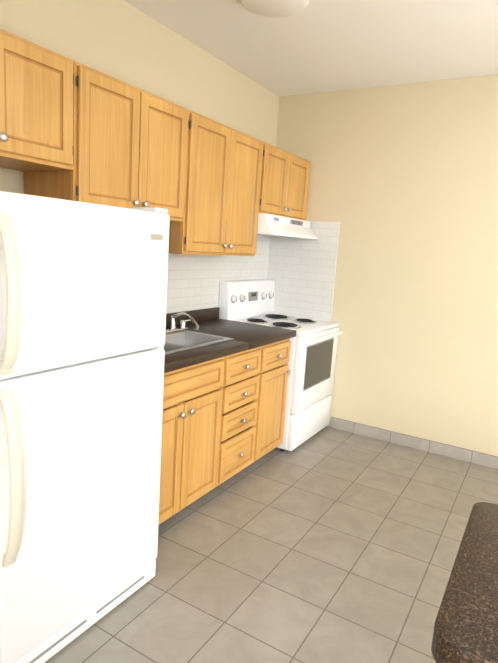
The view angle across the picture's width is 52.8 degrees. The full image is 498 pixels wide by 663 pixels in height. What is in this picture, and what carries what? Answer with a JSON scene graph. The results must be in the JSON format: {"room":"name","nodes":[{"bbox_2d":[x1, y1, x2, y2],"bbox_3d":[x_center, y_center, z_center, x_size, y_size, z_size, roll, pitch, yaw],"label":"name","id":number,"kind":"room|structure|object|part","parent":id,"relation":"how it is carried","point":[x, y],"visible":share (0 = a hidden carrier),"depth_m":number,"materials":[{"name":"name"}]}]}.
{"room":"kitchen","nodes":[
{"label":"kitchen","id":0,"kind":"room"},
{"bbox_2d":[0,0,278,193],"bbox_3d":[-1.327,-0.312,2.036,0.100,2.720,5.850,9,11,30],"label":"wall","id":1,"kind":"structure","parent":0,"point":[124,41],"depth_m":2.82,"materials":[{"name":"beige paint"}]},
{"bbox_2d":[0,29,73,170],"bbox_3d":[-1.050,-0.879,1.848,0.384,0.435,0.753,9,11,30],"label":"upper cabinet","id":2,"kind":"object","parent":1,"relation":"attached to","point":[36,106],"visible":1,"depth_m":1.93,"materials":[{"name":"brown wood"}]},
{"bbox_2d":[24,61,187,221],"bbox_3d":[-0.665,-0.885,2.506,0.384,0.595,0.758,9,11,30],"label":"upper cabinet","id":3,"kind":"object","parent":1,"relation":"attached to","point":[130,145],"visible":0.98,"depth_m":2.32,"materials":[{"name":"brown wood"}]},
{"bbox_2d":[166,307,218,322],"bbox_3d":[-0.638,-0.055,3.153,0.020,0.085,1.573,9,11,30],"label":"backsplash","id":4,"kind":"structure","parent":1,"relation":"attached to","point":[209,313],"depth_m":3.71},
{"bbox_2d":[168,110,262,255],"bbox_3d":[-0.265,-0.885,3.193,0.384,0.775,0.818,9,11,30],"label":"upper cabinet","id":5,"kind":"object","parent":1,"relation":"attached to","point":[222,183],"visible":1,"depth_m":3.02,"materials":[{"name":"brown wood"}]},
{"bbox_2d":[166,221,339,321],"bbox_3d":[-0.192,-0.022,3.328,0.634,1.660,2.350,9,11,30],"label":"tile backsplash","id":6,"kind":"structure","parent":1,"relation":"attached to","point":[300,272],"depth_m":4.15,"materials":[{"name":"white tile"}]},
{"bbox_2d":[259,141,310,220],"bbox_3d":[0.164,-1.125,3.862,0.384,0.475,0.811,9,11,30],"label":"upper cabinet","id":7,"kind":"object","parent":1,"relation":"attached to","point":[284,183],"depth_m":3.72,"materials":[{"name":"brown wood"}]},
{"bbox_2d":[257,213,317,239],"bbox_3d":[0.169,-0.810,3.871,0.473,0.143,0.756,9,11,30],"label":"range hood","id":8,"kind":"object","parent":7,"relation":"attached to","point":[270,225],"visible":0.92,"depth_m":3.67,"materials":[{"name":"white metal"}]},
{"bbox_3d":[0.472,-1.149,4.120,0.019,0.475,0.052,9,11,30],"label":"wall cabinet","id":9,"kind":"part","parent":7,"relation":"part of","materials":[{"name":"brown wood"}]},
{"bbox_2d":[44,426,497,662],"bbox_3d":[0.901,1.457,0.923,5.520,0.100,5.850,9,11,30],"label":"floor","id":10,"kind":"structure","parent":0,"point":[326,544],"depth_m":2.40,"materials":[{"name":"grey tile"}]},
{"bbox_2d":[0,191,169,662],"bbox_3d":[-0.833,0.305,1.946,0.788,1.601,0.742,9,11,30],"label":"refrigerator","id":11,"kind":"object","parent":10,"relation":"on","point":[83,294],"visible":1,"depth_m":1.70,"materials":[{"name":"white metal"}]},
{"bbox_2d":[159,355,230,523],"bbox_3d":[-0.611,0.551,2.743,0.646,0.875,0.744,9,11,30],"label":"base cabinet","id":12,"kind":"object","parent":10,"relation":"on","point":[224,396],"depth_m":2.64,"materials":[{"name":"brown wood"}]},
{"bbox_2d":[164,319,295,374],"bbox_3d":[-0.361,0.046,2.999,0.676,0.062,1.573,9,11,30],"label":"countertop","id":13,"kind":"structure","parent":12,"relation":"on","point":[244,336],"depth_m":3.04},
{"bbox_2d":[166,311,202,330],"bbox_3d":[-0.382,-0.058,3.068,0.260,0.122,0.299,9,11,30],"label":"faucet","id":14,"kind":"object","parent":13,"relation":"on","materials":[{"name":"silver metal"}]},
{"bbox_2d":[162,331,230,354],"bbox_3d":[-0.491,0.142,2.797,0.440,0.170,0.820,9,11,30],"label":"sink","id":15,"kind":"object","parent":13,"relation":"in","point":[174,340],"depth_m":3.07,"materials":[{"name":"silver metal"}]},
{"bbox_2d":[223,347,266,481],"bbox_3d":[-0.321,0.488,3.222,0.646,0.875,0.458,9,11,30],"label":"base cabinet","id":16,"kind":"object","parent":10,"relation":"on","point":[248,368],"depth_m":3.09,"materials":[{"name":"brown wood"}]},
{"bbox_2d":[259,339,290,457],"bbox_3d":[-0.111,0.442,3.569,0.646,0.875,0.435,9,11,30],"label":"base cabinet","id":17,"kind":"object","parent":10,"relation":"on","point":[278,354],"depth_m":3.43,"materials":[{"name":"brown wood"}]},
{"bbox_2d":[219,279,342,450],"bbox_3d":[0.258,0.222,4.018,0.762,1.205,0.748,9,11,30],"label":"stove","id":18,"kind":"object","parent":10,"relation":"on","point":[312,358],"visible":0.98,"depth_m":3.84,"materials":[{"name":"white metal"}]},
{"bbox_2d":[431,502,497,662],"bbox_3d":[1.343,1.040,0.496,2.255,0.920,0.528,9,11,30],"label":"countertop","id":19,"kind":"structure","parent":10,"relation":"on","point":[466,627],"depth_m":0.84,"materials":[{"name":"brown stone"}]},
{"bbox_2d":[124,0,497,96],"bbox_3d":[1.081,-1.317,0.448,5.520,0.100,5.850,9,11,30],"label":"ceiling","id":20,"kind":"structure","parent":0,"point":[316,46],"depth_m":2.98,"materials":[{"name":"paint"}]},
{"bbox_2d":[240,0,308,17],"bbox_3d":[0.120,-1.617,2.406,0.364,0.092,0.364,9,11,30],"label":"flush ceiling light","id":21,"kind":"object","parent":20,"relation":"attached to","point":[276,8],"visible":1,"depth_m":2.44,"materials":[{"name":"white glass"}]},
{"bbox_2d":[276,74,497,456],"bbox_3d":[2.512,-0.246,3.106,5.420,2.720,0.100,9,11,30],"label":"wall","id":22,"kind":"structure","parent":0,"point":[403,187],"depth_m":3.78,"materials":[{"name":"beige paint"}]},
{"bbox_2d":[330,417,497,469],"bbox_3d":[2.665,1.095,3.126,4.600,0.095,0.009,9,11,30],"label":"baseboard","id":23,"kind":"structure","parent":22,"relation":"attached to","point":[466,455],"depth_m":3.91,"materials":[{"name":"grey tile"}]}
]}

